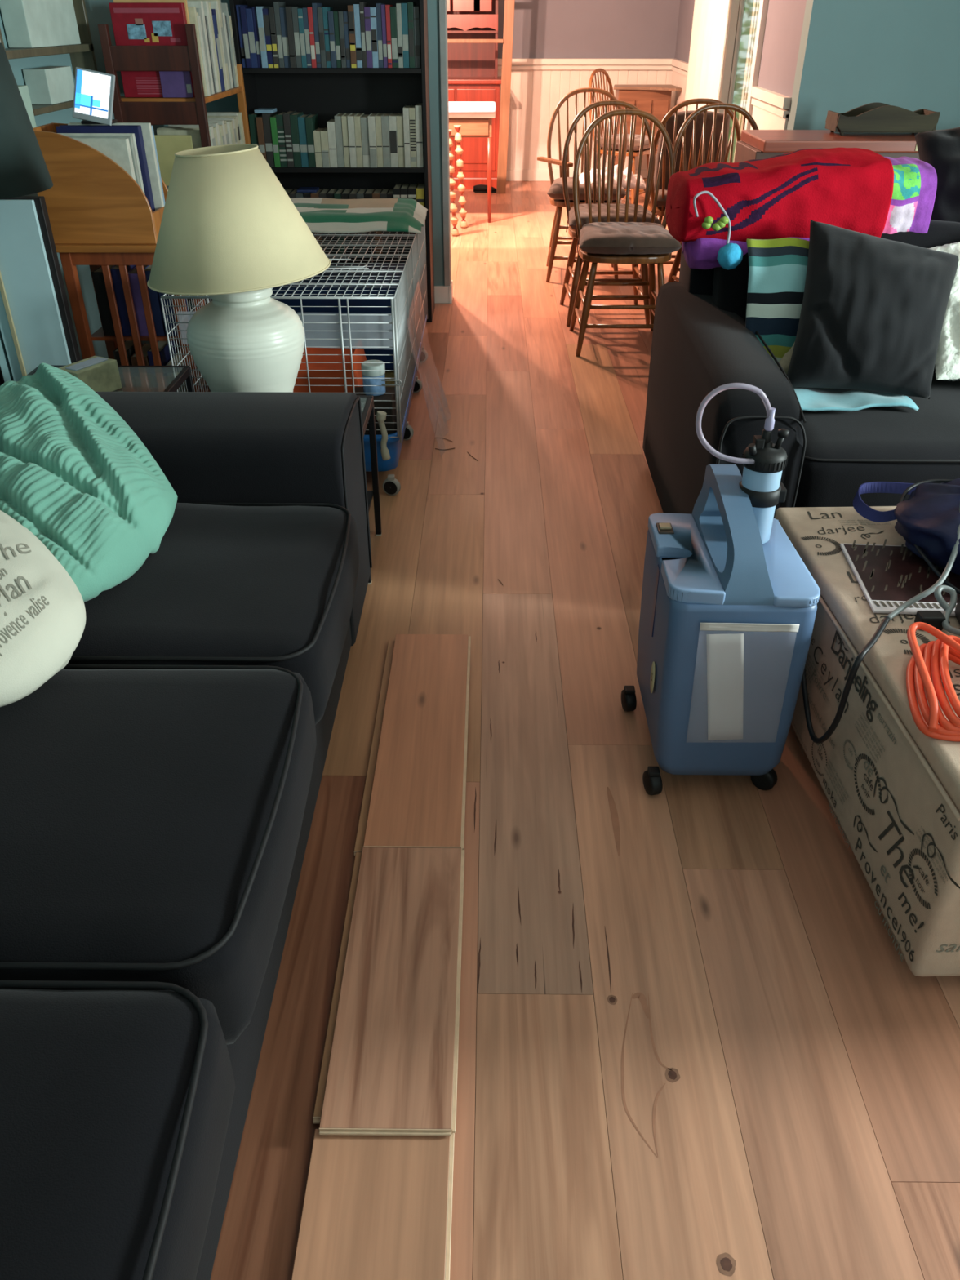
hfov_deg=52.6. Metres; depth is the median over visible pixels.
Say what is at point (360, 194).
book
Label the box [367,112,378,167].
book
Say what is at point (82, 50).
shelf
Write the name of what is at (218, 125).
book
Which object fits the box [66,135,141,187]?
magazine
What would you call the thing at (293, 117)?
book
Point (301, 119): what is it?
book
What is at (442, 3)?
trim
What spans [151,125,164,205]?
magazine
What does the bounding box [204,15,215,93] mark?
book
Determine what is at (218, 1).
book
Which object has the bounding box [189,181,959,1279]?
floor
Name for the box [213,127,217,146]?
book
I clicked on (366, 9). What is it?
book
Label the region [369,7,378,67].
book
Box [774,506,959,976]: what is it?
trunk
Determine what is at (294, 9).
book
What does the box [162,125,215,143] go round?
book
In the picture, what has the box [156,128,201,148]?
book
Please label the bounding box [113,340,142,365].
book
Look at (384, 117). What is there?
book
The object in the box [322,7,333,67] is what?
book
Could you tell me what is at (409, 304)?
cage
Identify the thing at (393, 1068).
board
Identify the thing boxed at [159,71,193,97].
booklet
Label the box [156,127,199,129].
book
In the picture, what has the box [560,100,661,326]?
chair
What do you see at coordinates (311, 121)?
book
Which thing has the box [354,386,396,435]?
crate
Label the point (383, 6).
book
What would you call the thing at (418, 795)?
board
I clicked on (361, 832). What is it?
board
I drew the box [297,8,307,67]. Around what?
book
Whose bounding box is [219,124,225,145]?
book
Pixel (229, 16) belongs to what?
book
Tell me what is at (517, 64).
trim
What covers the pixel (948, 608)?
cable
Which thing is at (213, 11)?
book
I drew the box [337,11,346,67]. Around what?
book
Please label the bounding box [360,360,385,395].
tub
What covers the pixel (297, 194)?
book
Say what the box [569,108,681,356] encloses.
chair
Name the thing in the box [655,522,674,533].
switch
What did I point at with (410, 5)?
book
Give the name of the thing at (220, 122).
book
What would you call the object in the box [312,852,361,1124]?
board
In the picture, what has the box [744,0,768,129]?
trim
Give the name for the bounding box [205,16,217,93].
book
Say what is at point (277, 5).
book
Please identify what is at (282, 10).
book
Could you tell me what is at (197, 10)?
book
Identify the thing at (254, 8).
book
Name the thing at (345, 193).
book
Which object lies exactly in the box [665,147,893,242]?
folded blanket
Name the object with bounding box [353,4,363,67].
book
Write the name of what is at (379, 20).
book
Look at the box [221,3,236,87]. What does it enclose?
book
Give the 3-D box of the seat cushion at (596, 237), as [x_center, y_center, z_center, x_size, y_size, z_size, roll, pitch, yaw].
[0.687,-1.894,4.579,0.471,0.096,0.424,0,33,0]
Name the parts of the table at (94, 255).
leg, leg, leg, leg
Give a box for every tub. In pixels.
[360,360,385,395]
[363,315,426,471]
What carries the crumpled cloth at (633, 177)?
on the chair at (556, 194)
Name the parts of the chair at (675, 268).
leg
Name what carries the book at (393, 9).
on the bookcase at (325, 92)
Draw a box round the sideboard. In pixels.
[733,129,937,162]
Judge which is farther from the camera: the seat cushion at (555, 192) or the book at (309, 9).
the seat cushion at (555, 192)
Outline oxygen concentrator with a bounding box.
[621,464,820,795]
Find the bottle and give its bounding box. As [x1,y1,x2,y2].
[738,428,789,544]
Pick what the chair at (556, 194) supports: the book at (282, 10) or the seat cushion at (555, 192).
the seat cushion at (555, 192)
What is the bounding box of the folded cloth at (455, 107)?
[448,101,496,113]
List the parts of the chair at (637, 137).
seat, leg, leg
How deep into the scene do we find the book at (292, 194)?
4.90 m
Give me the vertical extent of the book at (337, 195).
0.300 m
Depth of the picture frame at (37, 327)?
3.19 m
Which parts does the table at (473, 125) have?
drawer, leg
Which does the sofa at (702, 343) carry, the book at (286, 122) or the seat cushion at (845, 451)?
the seat cushion at (845, 451)
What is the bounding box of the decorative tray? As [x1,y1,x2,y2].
[825,102,940,135]
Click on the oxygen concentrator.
(712, 563)
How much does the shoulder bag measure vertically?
0.147 m
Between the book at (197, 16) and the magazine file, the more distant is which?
the book at (197, 16)
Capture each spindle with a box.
[448,129,459,235]
[453,124,467,228]
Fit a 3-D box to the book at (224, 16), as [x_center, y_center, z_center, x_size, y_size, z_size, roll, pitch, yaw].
[-1.203,-2.579,4.258,0.202,0.283,0.033,0,33,0]
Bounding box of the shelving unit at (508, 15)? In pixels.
[447,0,515,193]
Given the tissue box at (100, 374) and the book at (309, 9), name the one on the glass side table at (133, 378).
the tissue box at (100, 374)
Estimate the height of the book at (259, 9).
0.244 m
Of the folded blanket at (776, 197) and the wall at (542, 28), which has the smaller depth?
the folded blanket at (776, 197)
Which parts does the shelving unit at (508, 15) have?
rail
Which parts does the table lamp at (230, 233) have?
shade trim, shade trim, lamp shade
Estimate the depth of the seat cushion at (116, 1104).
0.98 m
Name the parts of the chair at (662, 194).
leg, seat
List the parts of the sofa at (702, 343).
backrest, armrest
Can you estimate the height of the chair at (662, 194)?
1.020 m
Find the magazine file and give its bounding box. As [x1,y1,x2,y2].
[32,122,168,244]
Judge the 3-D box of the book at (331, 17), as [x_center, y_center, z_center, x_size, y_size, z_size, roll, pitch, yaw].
[-0.688,-2.849,4.611,0.023,0.224,0.192,0,33,0]
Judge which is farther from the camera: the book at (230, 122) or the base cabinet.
the base cabinet
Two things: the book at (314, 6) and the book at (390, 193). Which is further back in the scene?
the book at (390, 193)
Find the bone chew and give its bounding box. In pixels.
[376,410,390,460]
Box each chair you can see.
[537,87,627,282]
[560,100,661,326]
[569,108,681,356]
[588,68,659,204]
[638,97,741,278]
[667,102,758,282]
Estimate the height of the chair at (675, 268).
1.020 m
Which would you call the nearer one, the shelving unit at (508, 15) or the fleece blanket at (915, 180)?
the fleece blanket at (915, 180)
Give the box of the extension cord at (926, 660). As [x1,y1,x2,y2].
[906,622,959,742]
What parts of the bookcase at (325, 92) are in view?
panel, shelf, shelf, shelf, panel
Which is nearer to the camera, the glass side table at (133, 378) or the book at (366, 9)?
the glass side table at (133, 378)
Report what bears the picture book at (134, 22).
on the bookcase at (153, 110)
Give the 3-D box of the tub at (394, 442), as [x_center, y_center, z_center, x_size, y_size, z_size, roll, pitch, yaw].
[-0.619,-1.050,3.946,0.730,0.142,1.573,0,33,0]
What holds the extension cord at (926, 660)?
on the trunk
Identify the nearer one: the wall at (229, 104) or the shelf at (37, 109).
the shelf at (37, 109)
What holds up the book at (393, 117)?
on the bookcase at (325, 92)
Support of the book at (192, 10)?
on the bookcase at (153, 110)
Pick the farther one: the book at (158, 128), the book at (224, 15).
the book at (224, 15)
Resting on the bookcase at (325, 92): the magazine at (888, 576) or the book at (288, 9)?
the book at (288, 9)
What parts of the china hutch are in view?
drawer, drawer, door, drawer, drawer, door, drawer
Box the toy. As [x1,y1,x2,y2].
[693,191,742,270]
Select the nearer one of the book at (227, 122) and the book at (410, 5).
the book at (227, 122)
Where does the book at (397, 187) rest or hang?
on the bookcase at (325, 92)
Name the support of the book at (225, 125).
on the bookcase at (153, 110)
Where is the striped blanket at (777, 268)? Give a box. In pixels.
[745,237,919,411]
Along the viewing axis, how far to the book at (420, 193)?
4.90 m
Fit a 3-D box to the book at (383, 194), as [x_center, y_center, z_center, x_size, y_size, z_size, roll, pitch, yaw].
[-0.487,-2.171,5.053,0.034,0.300,0.183,0,33,0]
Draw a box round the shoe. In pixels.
[473,184,496,192]
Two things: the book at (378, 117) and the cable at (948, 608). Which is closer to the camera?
the cable at (948, 608)
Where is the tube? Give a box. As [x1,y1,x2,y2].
[695,382,775,464]
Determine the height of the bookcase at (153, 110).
1.360 m
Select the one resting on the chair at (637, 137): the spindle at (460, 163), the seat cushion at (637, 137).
the seat cushion at (637, 137)
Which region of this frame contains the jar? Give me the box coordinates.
[741,466,782,544]
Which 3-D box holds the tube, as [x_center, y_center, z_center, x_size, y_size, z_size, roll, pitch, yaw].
[0.488,-0.410,1.850,0.157,0.155,0.037,-4,33,-6]
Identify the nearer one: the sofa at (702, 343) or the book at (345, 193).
the sofa at (702, 343)
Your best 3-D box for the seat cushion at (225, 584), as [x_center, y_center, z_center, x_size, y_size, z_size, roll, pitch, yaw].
[-0.752,-0.075,2.009,0.960,0.219,0.657,0,33,0]
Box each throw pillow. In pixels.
[0,362,177,602]
[0,510,85,706]
[777,342,795,373]
[786,219,959,399]
[914,127,959,222]
[928,241,959,381]
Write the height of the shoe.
0.063 m
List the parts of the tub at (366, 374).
lid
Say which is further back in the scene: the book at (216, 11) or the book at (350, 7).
the book at (350, 7)
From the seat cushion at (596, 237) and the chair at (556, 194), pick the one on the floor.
the chair at (556, 194)
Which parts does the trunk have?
lid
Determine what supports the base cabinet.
on the floor
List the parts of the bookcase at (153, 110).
post, rail, rail, rail, shelf, post, shelf, post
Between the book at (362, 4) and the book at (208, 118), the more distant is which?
the book at (362, 4)
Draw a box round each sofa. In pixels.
[0,391,372,1279]
[642,219,959,518]
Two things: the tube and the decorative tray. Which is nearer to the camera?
the tube
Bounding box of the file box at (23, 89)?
[17,84,36,128]
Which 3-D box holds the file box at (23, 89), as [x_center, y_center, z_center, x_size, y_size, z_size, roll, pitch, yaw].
[-1.529,-1.662,3.142,0.130,0.220,0.150,0,33,0]
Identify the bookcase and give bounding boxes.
[97,23,250,352]
[229,0,435,322]
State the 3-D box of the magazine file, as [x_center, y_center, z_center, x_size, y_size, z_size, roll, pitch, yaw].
[-1.283,-1.560,3.319,0.371,0.345,0.252,0,33,0]
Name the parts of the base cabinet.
leg, door, door, door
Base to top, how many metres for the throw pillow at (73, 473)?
0.308 m
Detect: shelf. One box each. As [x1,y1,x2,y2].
[4,43,94,59]
[31,100,73,115]
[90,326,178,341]
[200,386,209,391]
[367,490,373,512]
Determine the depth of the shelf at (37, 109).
3.45 m
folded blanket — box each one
[290,197,427,234]
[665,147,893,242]
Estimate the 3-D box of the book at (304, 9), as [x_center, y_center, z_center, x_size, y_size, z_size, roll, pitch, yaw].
[-0.805,-2.856,4.611,0.021,0.239,0.188,0,33,0]
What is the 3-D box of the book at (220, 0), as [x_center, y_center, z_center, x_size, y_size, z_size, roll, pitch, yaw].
[-1.204,-2.579,4.216,0.202,0.328,0.036,0,33,0]
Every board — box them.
[291,1128,454,1279]
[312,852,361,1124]
[319,847,464,1136]
[354,640,395,856]
[363,634,471,849]
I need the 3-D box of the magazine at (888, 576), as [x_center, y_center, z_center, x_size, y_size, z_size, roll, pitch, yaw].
[0.873,-0.132,1.976,0.220,0.007,0.305,2,33,4]
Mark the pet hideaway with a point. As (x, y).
(316, 377)
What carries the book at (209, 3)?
on the bookcase at (153, 110)
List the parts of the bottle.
lid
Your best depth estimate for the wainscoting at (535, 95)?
9.23 m
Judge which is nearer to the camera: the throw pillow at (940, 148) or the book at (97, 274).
the throw pillow at (940, 148)
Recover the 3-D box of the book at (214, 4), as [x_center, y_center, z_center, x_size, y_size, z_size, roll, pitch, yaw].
[-1.202,-2.538,4.157,0.202,0.324,0.031,0,33,0]
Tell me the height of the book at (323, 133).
0.160 m
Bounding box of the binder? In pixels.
[55,124,155,212]
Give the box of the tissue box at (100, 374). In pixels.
[58,355,122,391]
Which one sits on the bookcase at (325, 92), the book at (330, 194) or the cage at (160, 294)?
the book at (330, 194)
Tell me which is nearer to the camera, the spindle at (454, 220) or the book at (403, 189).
the book at (403, 189)
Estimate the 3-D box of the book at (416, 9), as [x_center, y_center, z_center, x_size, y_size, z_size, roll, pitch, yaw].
[-0.292,-2.857,4.607,0.026,0.243,0.184,0,33,0]
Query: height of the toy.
0.206 m
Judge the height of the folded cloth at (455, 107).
0.052 m
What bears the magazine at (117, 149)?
in the magazine file
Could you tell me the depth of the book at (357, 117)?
4.76 m
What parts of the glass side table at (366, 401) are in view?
glass, frame, leg, leg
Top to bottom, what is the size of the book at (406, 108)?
0.260 m
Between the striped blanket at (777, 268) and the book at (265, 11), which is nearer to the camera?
the striped blanket at (777, 268)
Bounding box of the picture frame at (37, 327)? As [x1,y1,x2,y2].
[0,195,80,382]
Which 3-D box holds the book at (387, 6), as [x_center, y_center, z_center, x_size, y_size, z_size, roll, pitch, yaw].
[-0.424,-2.858,4.603,0.019,0.250,0.190,0,33,0]
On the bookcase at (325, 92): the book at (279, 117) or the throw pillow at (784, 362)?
the book at (279, 117)
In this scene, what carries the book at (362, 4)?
on the bookcase at (325, 92)
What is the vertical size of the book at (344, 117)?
0.224 m
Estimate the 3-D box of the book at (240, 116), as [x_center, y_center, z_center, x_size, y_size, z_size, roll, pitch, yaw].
[-1.200,-2.361,4.509,0.202,0.149,0.040,0,33,0]
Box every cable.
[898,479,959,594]
[933,585,959,635]
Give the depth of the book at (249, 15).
4.53 m
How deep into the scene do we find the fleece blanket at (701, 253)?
2.90 m
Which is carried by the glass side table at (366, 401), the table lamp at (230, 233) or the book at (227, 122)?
the table lamp at (230, 233)
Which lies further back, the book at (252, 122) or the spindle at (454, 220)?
the spindle at (454, 220)
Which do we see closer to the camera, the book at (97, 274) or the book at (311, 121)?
the book at (97, 274)
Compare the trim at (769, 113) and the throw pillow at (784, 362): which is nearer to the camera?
the throw pillow at (784, 362)
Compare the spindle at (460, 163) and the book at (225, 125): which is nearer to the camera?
the book at (225, 125)
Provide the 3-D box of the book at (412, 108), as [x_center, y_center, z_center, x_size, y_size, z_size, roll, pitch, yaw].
[-0.327,-2.506,4.833,0.029,0.260,0.184,0,33,0]
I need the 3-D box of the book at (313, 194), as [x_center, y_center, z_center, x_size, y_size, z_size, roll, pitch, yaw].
[-0.833,-2.171,5.052,0.038,0.300,0.191,0,33,0]
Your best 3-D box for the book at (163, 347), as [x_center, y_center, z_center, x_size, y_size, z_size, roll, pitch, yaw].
[-1.193,-1.021,3.688,0.050,0.200,0.182,0,33,0]
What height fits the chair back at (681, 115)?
0.450 m
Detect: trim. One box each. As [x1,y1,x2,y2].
[439,0,451,285]
[497,58,673,70]
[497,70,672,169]
[670,58,791,129]
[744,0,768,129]
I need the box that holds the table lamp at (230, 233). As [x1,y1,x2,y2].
[146,143,330,392]
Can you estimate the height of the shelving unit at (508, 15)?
1.900 m
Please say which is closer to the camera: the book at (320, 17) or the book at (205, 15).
the book at (205, 15)
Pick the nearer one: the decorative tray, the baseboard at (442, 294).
the decorative tray
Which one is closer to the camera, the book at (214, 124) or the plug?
the plug
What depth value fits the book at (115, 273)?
3.46 m
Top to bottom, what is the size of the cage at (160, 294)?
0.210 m
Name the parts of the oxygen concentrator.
control panel, carry handle, shoulder panel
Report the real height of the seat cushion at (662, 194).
0.096 m
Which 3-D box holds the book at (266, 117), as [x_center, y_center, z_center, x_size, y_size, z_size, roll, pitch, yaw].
[-1.037,-2.499,4.846,0.036,0.234,0.184,0,33,0]
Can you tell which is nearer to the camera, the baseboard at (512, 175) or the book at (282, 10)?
the book at (282, 10)
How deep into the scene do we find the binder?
3.23 m
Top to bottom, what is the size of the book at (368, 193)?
0.300 m
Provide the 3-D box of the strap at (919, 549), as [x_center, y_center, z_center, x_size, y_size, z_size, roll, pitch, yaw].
[1.027,-0.181,1.959,0.273,0.101,0.489,-18,37,-26]
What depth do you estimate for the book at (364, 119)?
4.77 m
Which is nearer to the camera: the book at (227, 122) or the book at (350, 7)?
the book at (227, 122)
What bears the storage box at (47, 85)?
on the wall rack
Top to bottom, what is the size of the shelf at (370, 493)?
0.010 m
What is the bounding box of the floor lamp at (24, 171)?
[0,42,53,386]
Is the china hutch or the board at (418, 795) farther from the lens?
the china hutch
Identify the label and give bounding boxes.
[699,622,799,740]
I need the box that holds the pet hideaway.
[293,337,366,392]
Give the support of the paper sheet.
attached to the bookcase at (153, 110)
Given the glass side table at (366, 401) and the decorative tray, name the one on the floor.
the glass side table at (366, 401)
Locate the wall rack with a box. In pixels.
[0,0,97,120]
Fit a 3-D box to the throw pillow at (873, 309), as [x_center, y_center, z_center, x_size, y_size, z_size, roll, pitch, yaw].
[1.137,-0.940,2.759,0.533,0.412,0.371,0,33,0]
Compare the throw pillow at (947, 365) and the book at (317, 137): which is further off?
the book at (317, 137)
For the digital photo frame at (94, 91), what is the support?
on the binder
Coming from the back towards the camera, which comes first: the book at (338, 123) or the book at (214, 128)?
the book at (338, 123)
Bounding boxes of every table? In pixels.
[26,364,194,391]
[54,244,209,391]
[356,395,382,584]
[448,112,495,222]
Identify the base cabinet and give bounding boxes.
[613,84,681,164]
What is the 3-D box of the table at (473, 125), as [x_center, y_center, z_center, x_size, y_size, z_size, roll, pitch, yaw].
[-0.373,-3.776,7.715,0.980,0.765,0.650,0,33,0]
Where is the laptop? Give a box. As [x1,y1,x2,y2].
[955,595,959,624]
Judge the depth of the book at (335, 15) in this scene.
4.54 m
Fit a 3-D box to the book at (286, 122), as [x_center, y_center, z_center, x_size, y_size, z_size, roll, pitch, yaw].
[-0.937,-2.497,4.843,0.031,0.234,0.191,0,33,0]
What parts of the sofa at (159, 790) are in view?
armrest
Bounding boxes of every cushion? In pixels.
[0,668,316,1044]
[0,988,235,1279]
[66,502,359,724]
[546,177,626,200]
[568,203,661,230]
[579,222,681,254]
[596,133,659,151]
[643,188,667,207]
[711,219,959,373]
[794,373,959,507]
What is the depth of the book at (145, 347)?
3.58 m
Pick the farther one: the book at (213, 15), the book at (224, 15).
the book at (224, 15)
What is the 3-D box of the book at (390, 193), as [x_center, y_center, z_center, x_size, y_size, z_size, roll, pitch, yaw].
[-0.453,-2.171,5.053,0.033,0.300,0.182,0,33,0]
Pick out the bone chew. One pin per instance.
(380, 415)
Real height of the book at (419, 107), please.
0.270 m
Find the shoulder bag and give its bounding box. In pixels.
[853,478,959,575]
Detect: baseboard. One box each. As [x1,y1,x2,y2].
[204,280,453,303]
[506,169,654,181]
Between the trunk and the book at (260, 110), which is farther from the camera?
the book at (260, 110)
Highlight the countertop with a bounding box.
[448,75,501,84]
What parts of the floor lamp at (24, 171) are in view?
lamp shade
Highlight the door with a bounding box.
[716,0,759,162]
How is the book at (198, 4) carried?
on the bookcase at (153, 110)
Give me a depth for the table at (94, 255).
3.42 m
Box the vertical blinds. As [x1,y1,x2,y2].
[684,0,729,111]
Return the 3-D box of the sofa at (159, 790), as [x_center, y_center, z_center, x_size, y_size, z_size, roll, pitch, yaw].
[-0.931,0.223,1.429,1.304,0.874,2.740,0,33,0]
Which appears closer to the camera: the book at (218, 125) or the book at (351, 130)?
the book at (218, 125)
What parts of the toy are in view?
cord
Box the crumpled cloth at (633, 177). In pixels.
[578,164,645,188]
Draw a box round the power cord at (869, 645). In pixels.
[800,503,959,743]
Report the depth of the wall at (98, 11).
3.94 m
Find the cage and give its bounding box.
[160,220,427,495]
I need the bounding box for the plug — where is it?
[914,610,950,630]
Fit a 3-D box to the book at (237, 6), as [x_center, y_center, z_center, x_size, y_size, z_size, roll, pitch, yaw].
[-1.113,-2.864,4.612,0.018,0.249,0.183,0,33,0]
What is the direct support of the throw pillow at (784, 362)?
on the sofa at (702, 343)
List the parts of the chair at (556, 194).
leg, leg, wooden slat, seat, leg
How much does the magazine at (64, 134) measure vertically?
0.315 m
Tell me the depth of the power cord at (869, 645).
1.85 m
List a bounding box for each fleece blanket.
[681,236,809,269]
[882,156,937,234]
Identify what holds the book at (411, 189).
on the bookcase at (325, 92)
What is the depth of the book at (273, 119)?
4.77 m
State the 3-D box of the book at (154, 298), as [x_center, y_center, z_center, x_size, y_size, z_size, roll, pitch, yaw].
[-1.165,-1.247,3.541,0.045,0.225,0.182,0,33,0]
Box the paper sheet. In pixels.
[154,134,193,186]
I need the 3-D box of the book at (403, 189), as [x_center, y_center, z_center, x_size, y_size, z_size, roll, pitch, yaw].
[-0.382,-2.179,5.042,0.037,0.324,0.190,0,33,0]
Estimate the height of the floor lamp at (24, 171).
1.330 m
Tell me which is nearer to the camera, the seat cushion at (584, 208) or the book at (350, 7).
the book at (350, 7)
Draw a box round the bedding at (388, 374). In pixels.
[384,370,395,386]
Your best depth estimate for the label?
1.89 m
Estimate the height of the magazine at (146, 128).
0.340 m
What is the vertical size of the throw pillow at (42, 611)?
0.209 m
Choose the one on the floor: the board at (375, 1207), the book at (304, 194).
the board at (375, 1207)
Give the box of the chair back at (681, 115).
[653,110,729,190]
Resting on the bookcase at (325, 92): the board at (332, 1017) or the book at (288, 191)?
the book at (288, 191)
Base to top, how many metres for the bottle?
0.239 m
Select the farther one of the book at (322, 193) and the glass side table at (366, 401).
the book at (322, 193)
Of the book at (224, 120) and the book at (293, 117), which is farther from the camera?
the book at (293, 117)
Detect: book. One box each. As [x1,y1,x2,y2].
[91,265,115,335]
[108,0,195,97]
[110,265,135,335]
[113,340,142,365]
[128,265,148,335]
[130,342,151,365]
[144,265,165,335]
[146,341,177,365]
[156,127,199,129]
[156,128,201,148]
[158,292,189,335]
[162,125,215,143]
[164,125,215,146]
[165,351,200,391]
[168,122,220,145]
[186,0,214,94]
[186,0,230,88]
[187,6,207,96]
[195,8,212,94]
[196,15,210,96]
[202,0,219,93]
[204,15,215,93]
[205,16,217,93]
[206,111,245,143]
[206,112,241,143]
[207,0,228,89]
[207,115,240,144]
[207,117,237,144]
[208,2,221,92]
[208,120,226,145]
[211,8,225,90]
[212,14,224,91]
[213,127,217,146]
[215,9,227,90]
[217,124,222,145]
[219,0,231,88]
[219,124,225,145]
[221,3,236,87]
[222,13,233,88]
[223,120,235,144]
[224,15,234,88]
[224,123,229,144]
[226,120,235,144]
[226,121,231,144]
[228,15,239,86]
[234,118,239,144]
[235,4,248,67]
[240,6,252,67]
[245,8,257,67]
[248,112,262,148]
[251,6,262,67]
[253,107,276,113]
[255,6,269,67]
[255,114,266,160]
[262,8,274,67]
[262,111,276,167]
[268,7,279,67]
[270,113,280,167]
[273,1,285,67]
[275,111,288,167]
[279,7,290,67]
[282,110,295,167]
[284,6,296,67]
[284,188,293,195]
[288,188,297,198]
[289,111,302,167]
[291,6,302,67]
[295,192,303,198]
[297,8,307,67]
[297,114,309,167]
[297,186,319,192]
[302,7,311,67]
[302,192,314,234]
[305,114,318,167]
[306,7,316,67]
[311,3,322,67]
[311,188,323,250]
[313,127,324,167]
[316,7,326,67]
[318,188,330,256]
[320,127,330,167]
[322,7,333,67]
[326,118,337,167]
[326,188,338,256]
[327,11,337,67]
[333,11,342,67]
[333,187,345,256]
[334,112,346,167]
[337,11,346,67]
[341,112,351,167]
[341,187,353,256]
[342,11,351,67]
[346,112,358,167]
[347,4,357,67]
[349,187,359,256]
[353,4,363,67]
[354,112,364,167]
[356,188,367,256]
[359,1,368,67]
[360,114,370,167]
[364,6,373,67]
[364,188,375,256]
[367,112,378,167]
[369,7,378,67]
[372,187,382,253]
[374,112,384,167]
[375,3,384,67]
[379,188,389,253]
[381,4,387,67]
[381,112,391,167]
[385,4,392,67]
[386,188,395,253]
[388,112,399,167]
[390,6,398,67]
[393,182,402,253]
[395,3,403,67]
[396,112,404,167]
[400,3,409,67]
[400,182,409,253]
[402,104,411,167]
[407,2,415,67]
[407,182,417,248]
[408,104,417,167]
[413,6,421,67]
[414,102,424,167]
[416,182,426,254]
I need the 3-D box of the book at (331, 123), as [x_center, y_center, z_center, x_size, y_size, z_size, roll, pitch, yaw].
[-0.725,-2.481,4.851,0.036,0.200,0.189,0,33,0]
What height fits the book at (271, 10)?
0.241 m
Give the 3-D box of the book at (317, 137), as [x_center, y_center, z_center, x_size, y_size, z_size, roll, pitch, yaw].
[-0.796,-2.465,4.862,0.033,0.160,0.190,0,33,0]
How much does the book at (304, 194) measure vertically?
0.300 m
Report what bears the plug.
on the trunk
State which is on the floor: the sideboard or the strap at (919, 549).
the sideboard
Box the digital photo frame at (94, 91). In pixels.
[72,66,117,125]
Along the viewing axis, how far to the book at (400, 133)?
4.77 m
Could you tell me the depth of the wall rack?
3.69 m
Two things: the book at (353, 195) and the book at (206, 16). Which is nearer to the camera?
the book at (206, 16)
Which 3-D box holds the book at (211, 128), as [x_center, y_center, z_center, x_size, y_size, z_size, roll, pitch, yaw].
[-1.203,-2.049,4.032,0.203,0.142,0.037,0,33,0]
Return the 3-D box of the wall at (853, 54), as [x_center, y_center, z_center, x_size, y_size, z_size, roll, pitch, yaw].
[2.664,-2.878,4.728,2.185,2.500,0.120,0,33,0]
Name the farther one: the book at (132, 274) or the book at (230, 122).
the book at (230, 122)
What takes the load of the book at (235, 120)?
on the bookcase at (153, 110)
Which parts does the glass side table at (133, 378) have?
leg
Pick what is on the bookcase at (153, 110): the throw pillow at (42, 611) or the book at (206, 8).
the book at (206, 8)
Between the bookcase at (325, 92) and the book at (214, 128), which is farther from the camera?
the bookcase at (325, 92)
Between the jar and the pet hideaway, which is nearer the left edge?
the pet hideaway
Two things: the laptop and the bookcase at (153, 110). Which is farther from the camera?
the bookcase at (153, 110)
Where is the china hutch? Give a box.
[447,0,501,189]
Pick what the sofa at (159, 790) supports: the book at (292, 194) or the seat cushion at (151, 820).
the seat cushion at (151, 820)
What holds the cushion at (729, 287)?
on the sofa at (702, 343)
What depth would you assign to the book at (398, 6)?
4.52 m
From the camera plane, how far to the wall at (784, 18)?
5.23 m
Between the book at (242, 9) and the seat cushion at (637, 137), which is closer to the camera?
the book at (242, 9)
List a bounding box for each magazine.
[57,133,145,195]
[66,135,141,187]
[67,122,164,210]
[72,137,136,182]
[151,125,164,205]
[840,538,959,616]
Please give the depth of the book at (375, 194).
5.01 m
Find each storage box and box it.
[0,0,80,48]
[22,66,74,104]
[270,263,404,369]
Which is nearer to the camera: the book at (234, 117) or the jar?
the jar
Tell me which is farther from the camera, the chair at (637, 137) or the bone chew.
the chair at (637, 137)
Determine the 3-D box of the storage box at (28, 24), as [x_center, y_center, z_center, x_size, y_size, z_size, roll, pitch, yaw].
[-1.563,-2.213,3.465,0.080,0.164,0.470,0,33,0]
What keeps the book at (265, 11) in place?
on the bookcase at (325, 92)
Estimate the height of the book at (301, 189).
0.013 m
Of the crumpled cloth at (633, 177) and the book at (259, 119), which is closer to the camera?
the book at (259, 119)
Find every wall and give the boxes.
[0,0,194,382]
[205,0,444,285]
[497,0,679,58]
[675,0,806,126]
[786,0,959,129]

